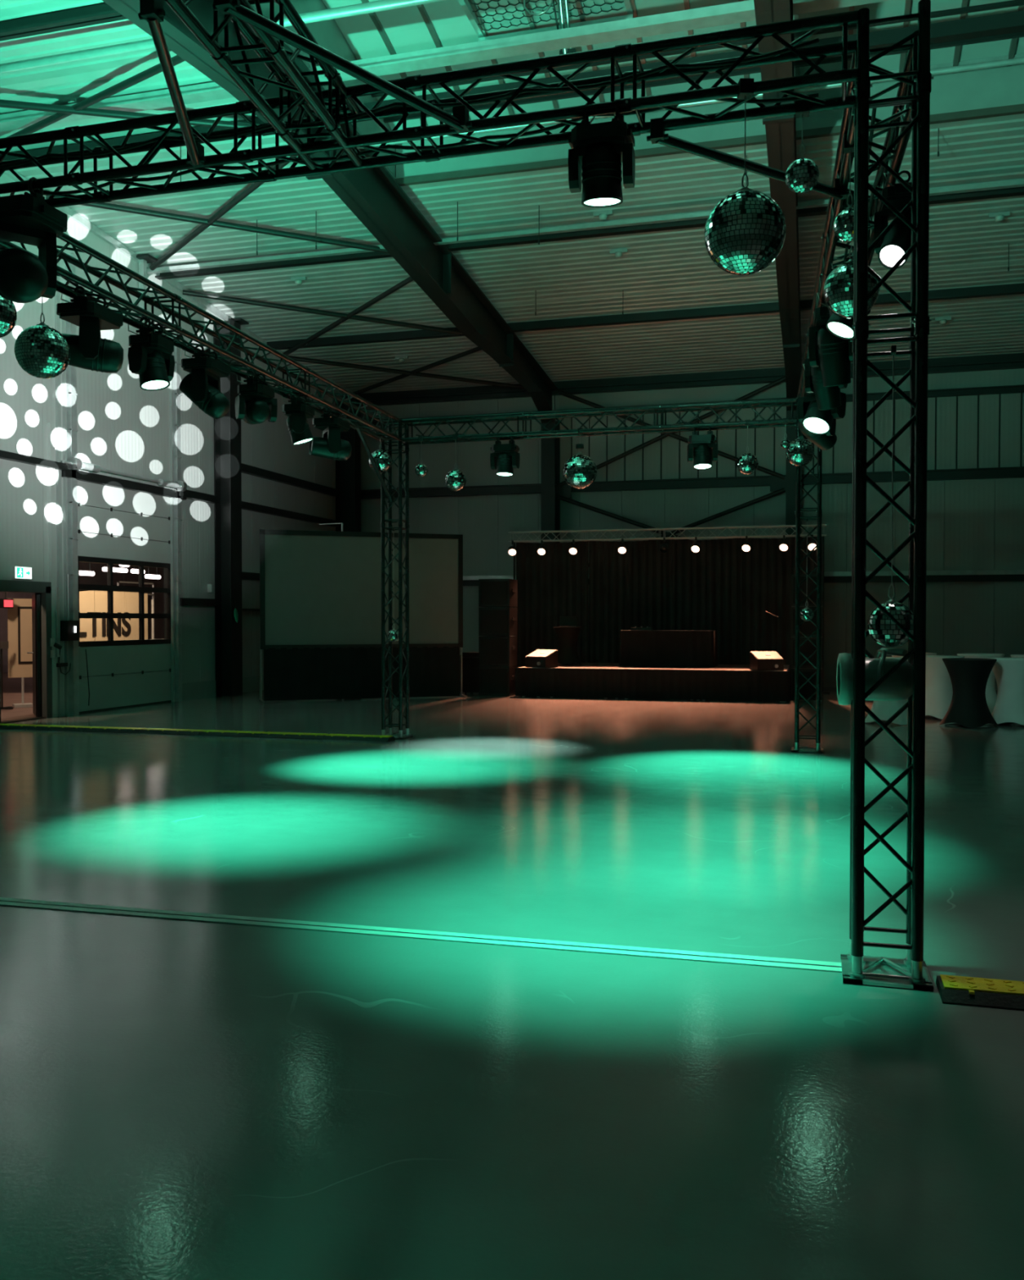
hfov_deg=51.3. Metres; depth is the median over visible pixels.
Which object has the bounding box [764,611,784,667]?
microphone stand
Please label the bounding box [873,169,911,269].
light
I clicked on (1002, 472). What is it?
girt
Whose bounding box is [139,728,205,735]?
ramp
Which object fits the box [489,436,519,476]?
light
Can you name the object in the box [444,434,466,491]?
ball
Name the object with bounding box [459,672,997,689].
baseboard
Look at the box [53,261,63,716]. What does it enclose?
trim
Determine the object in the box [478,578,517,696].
speaker stack
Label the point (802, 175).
ball
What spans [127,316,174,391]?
light
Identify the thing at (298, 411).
light
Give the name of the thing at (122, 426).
wall
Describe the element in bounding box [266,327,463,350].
purlin
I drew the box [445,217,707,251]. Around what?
purlin
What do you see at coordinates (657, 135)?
brace
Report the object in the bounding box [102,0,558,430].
roof beam
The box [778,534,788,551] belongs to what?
lamp
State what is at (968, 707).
cocktail table
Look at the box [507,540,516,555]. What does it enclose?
lamp
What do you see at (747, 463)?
ball
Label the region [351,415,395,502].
brace
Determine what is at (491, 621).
grille
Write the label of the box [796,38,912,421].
truss span
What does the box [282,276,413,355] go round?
rod
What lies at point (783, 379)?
cross bracing
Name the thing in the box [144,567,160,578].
lamp
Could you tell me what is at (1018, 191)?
purlin
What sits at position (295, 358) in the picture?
rod
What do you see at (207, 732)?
ramp
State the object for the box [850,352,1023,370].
purlin
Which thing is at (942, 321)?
smoke detector
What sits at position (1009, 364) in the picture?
ceiling beam
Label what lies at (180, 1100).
floor
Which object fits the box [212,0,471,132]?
brace
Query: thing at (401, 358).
smoke detector
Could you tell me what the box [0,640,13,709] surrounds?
music stand
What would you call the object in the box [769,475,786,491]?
gusset
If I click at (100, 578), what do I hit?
wall
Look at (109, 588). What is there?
window
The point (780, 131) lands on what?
roof beam
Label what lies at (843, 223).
ball
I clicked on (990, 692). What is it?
cocktail table
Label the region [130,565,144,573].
lamp
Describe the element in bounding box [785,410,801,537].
column
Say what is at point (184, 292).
rod
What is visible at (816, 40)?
cable
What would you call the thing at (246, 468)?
girt
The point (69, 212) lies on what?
trim
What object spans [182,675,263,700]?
baseboard
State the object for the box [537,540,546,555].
lamp
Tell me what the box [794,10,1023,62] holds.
purlin
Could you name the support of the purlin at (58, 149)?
on the roof beam at (373, 195)
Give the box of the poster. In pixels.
[17,606,32,663]
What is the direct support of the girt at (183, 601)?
attached to the wall at (122, 426)
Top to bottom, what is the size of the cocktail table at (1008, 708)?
0.970 m
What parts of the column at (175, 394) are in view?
guide rail, guide post, guide rail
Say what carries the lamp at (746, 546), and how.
attached to the truss
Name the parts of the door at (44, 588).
frame, frame, frame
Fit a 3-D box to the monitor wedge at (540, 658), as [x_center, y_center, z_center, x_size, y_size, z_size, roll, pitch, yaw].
[0.584,0.372,21.483,0.520,0.352,0.435,1,1,40]
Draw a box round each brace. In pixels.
[137,0,205,166]
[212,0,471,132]
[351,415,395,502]
[646,117,850,199]
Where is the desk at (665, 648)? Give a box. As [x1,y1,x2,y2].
[618,630,717,667]
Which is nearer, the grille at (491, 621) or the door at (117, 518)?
the door at (117, 518)
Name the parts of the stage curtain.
curtain panel, curtain panel, curtain panel, curtain panel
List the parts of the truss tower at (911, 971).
plate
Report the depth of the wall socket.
16.70 m
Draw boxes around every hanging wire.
[179,127,181,182]
[256,219,257,255]
[456,201,457,240]
[537,205,539,244]
[937,128,938,156]
[1007,243,1008,271]
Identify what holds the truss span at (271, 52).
attached to the truss span at (785, 86)
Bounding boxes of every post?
[136,253,157,309]
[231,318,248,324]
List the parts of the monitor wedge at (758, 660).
panel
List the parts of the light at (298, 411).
carry handle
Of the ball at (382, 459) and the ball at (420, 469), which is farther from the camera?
the ball at (420, 469)
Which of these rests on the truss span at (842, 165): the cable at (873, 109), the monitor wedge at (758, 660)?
the cable at (873, 109)
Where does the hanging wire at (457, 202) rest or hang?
hanging from the ceiling
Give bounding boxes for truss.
[507,524,826,542]
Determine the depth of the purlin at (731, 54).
13.06 m
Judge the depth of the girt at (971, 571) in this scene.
23.34 m
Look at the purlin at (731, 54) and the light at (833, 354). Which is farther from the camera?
the purlin at (731, 54)
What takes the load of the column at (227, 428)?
on the floor
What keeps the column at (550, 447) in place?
on the floor
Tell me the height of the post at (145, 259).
0.942 m
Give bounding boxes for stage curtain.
[515,536,822,667]
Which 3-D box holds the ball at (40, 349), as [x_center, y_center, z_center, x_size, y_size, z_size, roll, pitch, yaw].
[-3.108,-2.101,7.060,0.343,0.732,0.343,1,1,32]
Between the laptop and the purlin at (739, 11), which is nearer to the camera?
the purlin at (739, 11)
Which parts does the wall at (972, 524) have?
wall panel, wall panel, wall panel, wall panel, wall panel, wall panel, wall panel, wall panel, wall panel, wall panel, wall panel, wall panel, clerestory panel, clerestory panel, clerestory panel, wall panel, clerestory panel, clerestory panel, wall panel, clerestory panel, clerestory panel, wall panel, clerestory panel, clerestory panel, clerestory panel, wall panel, clerestory panel, clerestory panel, wall panel, clerestory panel, panel, clerestory panel, clerestory panel, wall panel, clerestory panel, clerestory panel, wall panel, clerestory panel, clerestory panel, wall panel, clerestory panel, clerestory panel, clerestory panel, wall panel, clerestory panel, wall panel, clerestory panel, clerestory panel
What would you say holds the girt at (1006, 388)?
attached to the wall at (972, 524)
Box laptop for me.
[559,616,575,626]
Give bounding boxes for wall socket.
[48,638,71,675]
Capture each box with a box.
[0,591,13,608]
[60,573,78,640]
[207,584,213,592]
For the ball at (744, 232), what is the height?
0.824 m
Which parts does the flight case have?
lid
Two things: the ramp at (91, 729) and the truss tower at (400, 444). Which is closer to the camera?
the truss tower at (400, 444)
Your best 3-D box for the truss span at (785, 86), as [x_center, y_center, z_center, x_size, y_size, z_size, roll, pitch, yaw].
[-0.863,-2.521,5.286,4.896,0.298,0.314,0,1,16]
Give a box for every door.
[0,579,52,723]
[61,457,186,713]
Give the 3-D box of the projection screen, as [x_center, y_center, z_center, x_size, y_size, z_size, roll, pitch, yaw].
[-2.834,-0.472,20.488,3.919,3.196,0.700,0,1,-19]
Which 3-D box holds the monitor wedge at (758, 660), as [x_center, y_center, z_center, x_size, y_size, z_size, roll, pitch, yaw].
[4.854,0.396,20.288,0.520,0.352,0.435,0,1,-8]
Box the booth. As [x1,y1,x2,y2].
[79,589,154,641]
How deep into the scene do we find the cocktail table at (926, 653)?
17.81 m
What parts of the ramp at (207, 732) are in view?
lid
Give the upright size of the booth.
2.220 m
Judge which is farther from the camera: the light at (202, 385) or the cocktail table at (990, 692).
the cocktail table at (990, 692)
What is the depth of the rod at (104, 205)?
17.02 m
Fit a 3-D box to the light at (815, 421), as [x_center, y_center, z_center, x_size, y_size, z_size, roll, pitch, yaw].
[2.856,-2.220,9.838,0.434,0.650,0.402,0,1,16]
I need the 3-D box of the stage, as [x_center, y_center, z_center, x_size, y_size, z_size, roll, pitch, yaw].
[2.968,0.826,21.857,5.308,0.575,2.744,0,1,16]
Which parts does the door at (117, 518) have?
gate panel, lintel rail, gate panel, gate panel, gate panel, gate panel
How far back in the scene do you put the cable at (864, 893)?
4.77 m
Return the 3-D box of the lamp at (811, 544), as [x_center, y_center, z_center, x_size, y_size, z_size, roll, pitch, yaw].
[6.174,-1.999,21.936,0.189,0.340,0.207,0,1,16]
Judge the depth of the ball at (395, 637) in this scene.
13.80 m
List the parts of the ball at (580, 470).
motor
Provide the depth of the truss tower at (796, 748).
12.35 m
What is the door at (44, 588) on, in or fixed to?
in the wall at (122, 426)
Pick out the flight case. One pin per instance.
(470, 665)
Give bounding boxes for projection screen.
[258,528,466,702]
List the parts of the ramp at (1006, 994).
lid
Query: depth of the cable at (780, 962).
5.18 m
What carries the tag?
hanging from the column at (227, 428)
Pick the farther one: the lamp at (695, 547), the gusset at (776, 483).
the gusset at (776, 483)
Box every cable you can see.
[0,38,818,168]
[0,246,383,435]
[0,897,841,973]
[37,93,818,195]
[56,280,384,437]
[56,280,391,439]
[843,107,876,260]
[863,893,864,931]
[868,120,897,219]
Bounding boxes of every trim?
[0,0,445,74]
[4,170,342,398]
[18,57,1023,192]
[47,422,57,717]
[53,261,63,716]
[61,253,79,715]
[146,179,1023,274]
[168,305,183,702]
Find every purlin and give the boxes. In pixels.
[0,2,126,40]
[0,81,233,131]
[0,118,264,161]
[155,251,391,279]
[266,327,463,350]
[307,0,755,81]
[342,48,759,123]
[344,383,525,400]
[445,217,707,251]
[506,302,779,332]
[552,367,785,387]
[792,0,890,14]
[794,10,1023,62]
[797,186,1023,217]
[800,283,1023,311]
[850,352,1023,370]
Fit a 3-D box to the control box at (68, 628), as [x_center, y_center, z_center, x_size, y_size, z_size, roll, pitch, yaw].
[-7.031,-0.519,16.957,0.150,1.060,0.260,0,1,16]
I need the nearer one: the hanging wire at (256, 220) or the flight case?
the hanging wire at (256, 220)
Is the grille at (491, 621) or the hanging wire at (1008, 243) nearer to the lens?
the hanging wire at (1008, 243)
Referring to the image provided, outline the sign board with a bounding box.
[7,598,32,707]
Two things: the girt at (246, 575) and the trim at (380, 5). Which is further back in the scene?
the girt at (246, 575)
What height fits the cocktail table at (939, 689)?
0.970 m
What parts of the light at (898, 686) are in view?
filter frame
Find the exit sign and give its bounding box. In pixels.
[11,565,31,579]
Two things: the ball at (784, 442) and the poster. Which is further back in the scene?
the poster
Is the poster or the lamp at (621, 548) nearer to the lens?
the poster
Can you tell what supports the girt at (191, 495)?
attached to the wall at (122, 426)
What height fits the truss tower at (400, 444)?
4.100 m
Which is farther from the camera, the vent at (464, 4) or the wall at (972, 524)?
the wall at (972, 524)
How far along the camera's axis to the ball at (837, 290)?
5.80 m
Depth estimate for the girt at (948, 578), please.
23.32 m
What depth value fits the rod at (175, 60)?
13.26 m
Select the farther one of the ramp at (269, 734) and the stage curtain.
the stage curtain
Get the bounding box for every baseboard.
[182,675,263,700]
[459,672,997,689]
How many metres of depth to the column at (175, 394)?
19.89 m
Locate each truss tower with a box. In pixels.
[379,421,413,738]
[791,397,823,752]
[840,0,933,991]
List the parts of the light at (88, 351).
carry handle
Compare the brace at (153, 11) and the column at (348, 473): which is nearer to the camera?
the brace at (153, 11)
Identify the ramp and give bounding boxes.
[0,723,34,729]
[26,724,88,731]
[82,726,146,733]
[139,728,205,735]
[198,729,266,737]
[259,731,328,739]
[322,733,395,742]
[935,974,1023,1010]
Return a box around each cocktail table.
[552,626,582,665]
[864,657,907,724]
[891,652,936,700]
[924,655,964,719]
[938,657,998,728]
[956,653,1004,714]
[986,657,1023,725]
[1010,654,1023,657]
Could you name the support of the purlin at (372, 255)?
on the roof beam at (373, 195)
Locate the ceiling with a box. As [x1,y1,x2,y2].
[0,0,1023,394]
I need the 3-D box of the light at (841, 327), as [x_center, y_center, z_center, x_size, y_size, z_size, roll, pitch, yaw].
[2.182,-2.210,6.915,0.281,0.509,0.345,0,1,16]
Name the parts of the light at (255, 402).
carry handle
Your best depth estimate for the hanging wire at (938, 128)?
14.17 m
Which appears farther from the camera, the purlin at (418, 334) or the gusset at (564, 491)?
the gusset at (564, 491)
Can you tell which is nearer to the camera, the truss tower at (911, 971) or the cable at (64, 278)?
the truss tower at (911, 971)
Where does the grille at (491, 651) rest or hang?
attached to the speaker stack
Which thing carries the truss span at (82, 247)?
attached to the truss tower
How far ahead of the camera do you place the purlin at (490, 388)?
26.32 m
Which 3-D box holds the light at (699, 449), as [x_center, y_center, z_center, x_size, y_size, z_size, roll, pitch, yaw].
[2.282,-2.320,12.781,0.371,0.539,0.287,0,1,16]
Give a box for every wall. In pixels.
[0,173,335,716]
[0,561,164,673]
[360,368,1023,675]
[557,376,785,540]
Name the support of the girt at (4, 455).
attached to the wall at (122, 426)
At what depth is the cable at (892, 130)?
5.31 m
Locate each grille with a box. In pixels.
[480,581,507,604]
[480,609,507,633]
[480,639,507,663]
[480,668,507,693]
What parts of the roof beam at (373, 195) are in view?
plate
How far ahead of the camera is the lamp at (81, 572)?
27.49 m
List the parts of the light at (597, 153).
carry handle, carry handle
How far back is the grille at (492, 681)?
21.35 m
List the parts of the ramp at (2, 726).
lid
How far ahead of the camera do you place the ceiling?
18.30 m
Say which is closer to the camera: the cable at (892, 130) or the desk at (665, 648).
the cable at (892, 130)
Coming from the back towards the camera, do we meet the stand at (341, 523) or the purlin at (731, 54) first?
the stand at (341, 523)
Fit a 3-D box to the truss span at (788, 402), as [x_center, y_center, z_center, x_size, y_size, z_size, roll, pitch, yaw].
[0.972,-2.678,13.136,4.896,0.298,0.314,0,1,16]
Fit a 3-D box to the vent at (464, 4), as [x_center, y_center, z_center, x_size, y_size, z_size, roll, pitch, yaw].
[0.309,-7.681,12.821,2.030,0.740,1.820,0,1,16]
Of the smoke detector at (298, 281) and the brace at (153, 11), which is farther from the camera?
the smoke detector at (298, 281)
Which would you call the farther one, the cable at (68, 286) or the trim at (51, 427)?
the trim at (51, 427)
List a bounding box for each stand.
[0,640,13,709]
[319,522,342,531]
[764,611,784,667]
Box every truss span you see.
[0,9,857,208]
[0,232,401,442]
[164,0,362,169]
[400,397,795,444]
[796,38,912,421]
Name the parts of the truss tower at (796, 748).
plate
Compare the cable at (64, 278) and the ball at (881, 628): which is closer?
the ball at (881, 628)
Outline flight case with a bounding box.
[459,651,479,693]
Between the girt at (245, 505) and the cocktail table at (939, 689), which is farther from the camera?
the girt at (245, 505)
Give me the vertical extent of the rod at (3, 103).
0.156 m
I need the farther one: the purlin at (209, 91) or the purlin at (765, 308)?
the purlin at (765, 308)
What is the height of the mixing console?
0.080 m
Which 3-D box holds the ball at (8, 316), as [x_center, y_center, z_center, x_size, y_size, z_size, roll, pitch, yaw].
[-3.166,-2.140,6.453,0.309,0.631,0.309,0,1,-9]
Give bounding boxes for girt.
[0,449,68,470]
[178,489,219,503]
[179,597,219,606]
[240,462,338,496]
[241,501,339,526]
[241,571,259,580]
[241,608,259,610]
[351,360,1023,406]
[360,384,1023,426]
[360,466,1023,499]
[462,569,1023,580]
[462,574,1023,586]
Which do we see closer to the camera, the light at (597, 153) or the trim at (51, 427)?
the light at (597, 153)
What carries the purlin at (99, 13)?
on the roof beam at (373, 195)
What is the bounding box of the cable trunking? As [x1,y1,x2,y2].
[54,586,67,666]
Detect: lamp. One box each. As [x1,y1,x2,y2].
[79,562,94,576]
[102,566,128,573]
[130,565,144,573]
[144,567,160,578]
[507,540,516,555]
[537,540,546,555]
[568,539,577,555]
[617,538,626,554]
[659,537,668,553]
[690,537,700,552]
[741,535,751,551]
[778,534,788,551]
[807,534,816,551]
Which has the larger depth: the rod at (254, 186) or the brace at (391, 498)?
the rod at (254, 186)
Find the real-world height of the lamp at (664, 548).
0.340 m
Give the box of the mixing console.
[630,626,652,630]
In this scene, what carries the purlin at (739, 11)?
on the roof beam at (373, 195)
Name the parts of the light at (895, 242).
carry handle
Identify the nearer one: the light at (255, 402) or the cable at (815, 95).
the cable at (815, 95)
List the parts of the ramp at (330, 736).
lid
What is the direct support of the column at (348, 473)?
on the floor
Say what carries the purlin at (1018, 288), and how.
on the roof beam at (780, 131)
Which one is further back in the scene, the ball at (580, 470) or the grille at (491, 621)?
the grille at (491, 621)
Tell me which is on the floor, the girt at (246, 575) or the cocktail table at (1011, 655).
the cocktail table at (1011, 655)
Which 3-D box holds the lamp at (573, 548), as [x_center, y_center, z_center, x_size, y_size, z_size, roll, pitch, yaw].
[1.340,-2.026,23.289,0.189,0.340,0.207,0,1,16]
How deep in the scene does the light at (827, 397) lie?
8.61 m
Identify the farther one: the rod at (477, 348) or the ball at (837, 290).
the rod at (477, 348)
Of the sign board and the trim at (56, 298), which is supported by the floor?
the sign board
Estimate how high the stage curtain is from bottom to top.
3.260 m
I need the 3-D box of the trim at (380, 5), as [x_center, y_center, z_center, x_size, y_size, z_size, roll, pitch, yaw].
[5.226,-6.535,9.208,27.970,0.100,0.100,0,1,16]
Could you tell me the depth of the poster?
18.68 m
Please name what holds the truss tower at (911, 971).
on the floor
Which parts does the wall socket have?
plate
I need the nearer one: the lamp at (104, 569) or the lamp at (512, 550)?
the lamp at (512, 550)
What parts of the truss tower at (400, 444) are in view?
plate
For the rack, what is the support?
on the floor
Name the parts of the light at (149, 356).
carry handle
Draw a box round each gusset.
[556,483,570,497]
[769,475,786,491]
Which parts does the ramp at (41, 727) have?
lid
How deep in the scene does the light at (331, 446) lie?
11.66 m
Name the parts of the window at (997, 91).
edge trim, sill rail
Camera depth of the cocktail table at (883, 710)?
15.61 m
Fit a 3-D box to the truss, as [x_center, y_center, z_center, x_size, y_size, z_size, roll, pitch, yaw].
[3.212,-2.278,22.892,6.780,0.241,0.256,0,1,16]
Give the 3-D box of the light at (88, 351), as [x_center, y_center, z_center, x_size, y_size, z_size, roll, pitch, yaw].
[-3.003,-2.192,7.568,0.456,0.572,0.448,0,1,16]
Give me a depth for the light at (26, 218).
5.57 m
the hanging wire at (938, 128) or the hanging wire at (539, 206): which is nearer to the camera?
the hanging wire at (938, 128)
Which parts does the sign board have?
post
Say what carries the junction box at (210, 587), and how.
attached to the wall at (122, 426)
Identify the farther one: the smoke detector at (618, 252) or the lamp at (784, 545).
the lamp at (784, 545)
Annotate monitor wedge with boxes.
[524,648,557,667]
[749,651,783,670]
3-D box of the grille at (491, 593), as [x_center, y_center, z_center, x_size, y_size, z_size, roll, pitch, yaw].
[-0.361,-0.942,21.318,0.563,0.467,0.012,0,1,16]
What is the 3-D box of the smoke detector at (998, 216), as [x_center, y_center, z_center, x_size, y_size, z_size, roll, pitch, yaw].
[7.523,-6.530,16.469,0.300,0.130,0.130,0,1,16]
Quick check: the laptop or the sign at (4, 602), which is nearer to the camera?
the sign at (4, 602)
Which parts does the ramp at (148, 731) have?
lid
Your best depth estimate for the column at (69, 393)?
17.05 m
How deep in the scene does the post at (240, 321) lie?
21.78 m
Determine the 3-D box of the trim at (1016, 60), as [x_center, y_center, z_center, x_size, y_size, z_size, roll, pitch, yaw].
[6.075,-6.676,12.239,27.970,0.070,0.070,0,1,16]
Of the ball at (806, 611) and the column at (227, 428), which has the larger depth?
the column at (227, 428)
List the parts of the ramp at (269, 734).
lid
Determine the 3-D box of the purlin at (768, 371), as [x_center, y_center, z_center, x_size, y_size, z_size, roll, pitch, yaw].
[3.663,-6.084,24.798,5.600,0.170,0.140,0,1,16]
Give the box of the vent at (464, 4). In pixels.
[457,0,633,54]
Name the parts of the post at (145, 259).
head plate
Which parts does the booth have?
panel, panel, panel, panel, corner post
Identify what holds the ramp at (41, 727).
on the floor
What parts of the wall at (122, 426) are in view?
wall panel, wall panel, wall panel, wall panel, wall panel, wall panel, wall panel, wall panel, wall panel, wall panel, wall panel, wall panel, wall panel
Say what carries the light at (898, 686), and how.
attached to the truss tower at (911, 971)
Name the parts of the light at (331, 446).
carry handle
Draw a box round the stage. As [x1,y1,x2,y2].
[515,662,791,701]
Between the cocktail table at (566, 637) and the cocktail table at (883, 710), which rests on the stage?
the cocktail table at (566, 637)
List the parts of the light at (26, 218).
carry handle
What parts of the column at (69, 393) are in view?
guide rail, guide post, guide rail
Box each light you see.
[0,177,66,303]
[56,285,123,373]
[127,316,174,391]
[178,346,230,418]
[235,369,277,424]
[281,391,314,445]
[308,406,351,460]
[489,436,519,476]
[568,106,635,208]
[687,426,717,470]
[796,364,846,435]
[797,418,836,450]
[804,350,847,409]
[808,292,853,386]
[825,256,870,339]
[835,647,912,705]
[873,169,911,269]
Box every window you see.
[77,555,170,647]
[250,0,1023,186]
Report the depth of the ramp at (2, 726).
14.98 m
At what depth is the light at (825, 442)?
10.64 m
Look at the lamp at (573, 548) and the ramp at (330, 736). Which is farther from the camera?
the lamp at (573, 548)
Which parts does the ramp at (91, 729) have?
lid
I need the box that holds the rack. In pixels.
[104,581,154,634]
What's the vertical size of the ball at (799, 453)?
0.604 m
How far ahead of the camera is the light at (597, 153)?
4.75 m
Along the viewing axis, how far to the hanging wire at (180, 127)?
14.53 m
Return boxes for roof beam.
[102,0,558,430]
[753,0,801,410]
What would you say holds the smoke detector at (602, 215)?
attached to the ceiling
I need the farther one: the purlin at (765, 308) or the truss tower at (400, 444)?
the purlin at (765, 308)
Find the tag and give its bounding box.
[233,602,238,622]
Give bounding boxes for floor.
[0,672,1023,1279]
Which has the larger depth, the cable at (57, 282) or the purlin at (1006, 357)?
the purlin at (1006, 357)
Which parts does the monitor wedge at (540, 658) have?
panel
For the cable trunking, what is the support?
attached to the wall at (122, 426)
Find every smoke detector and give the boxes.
[290,276,306,284]
[395,355,408,362]
[593,209,613,220]
[609,248,627,257]
[934,316,951,324]
[988,211,1009,222]
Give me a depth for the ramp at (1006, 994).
4.30 m
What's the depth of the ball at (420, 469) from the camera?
13.58 m
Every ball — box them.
[0,295,17,337]
[13,297,71,378]
[368,431,391,472]
[386,528,398,642]
[414,435,427,476]
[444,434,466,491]
[562,428,596,488]
[703,78,786,275]
[736,419,758,474]
[780,417,790,449]
[785,99,818,194]
[785,417,813,466]
[800,518,813,621]
[822,193,879,318]
[832,134,853,241]
[866,345,913,647]
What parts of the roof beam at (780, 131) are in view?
plate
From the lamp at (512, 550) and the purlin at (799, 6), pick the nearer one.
the purlin at (799, 6)
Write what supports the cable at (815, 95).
on the truss span at (785, 86)
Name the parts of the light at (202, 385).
carry handle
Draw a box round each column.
[213,318,242,696]
[334,399,360,532]
[541,418,559,542]
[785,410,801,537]
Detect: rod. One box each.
[0,99,259,128]
[7,54,185,137]
[45,195,389,253]
[149,155,297,270]
[182,289,463,335]
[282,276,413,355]
[287,355,524,389]
[342,346,481,399]

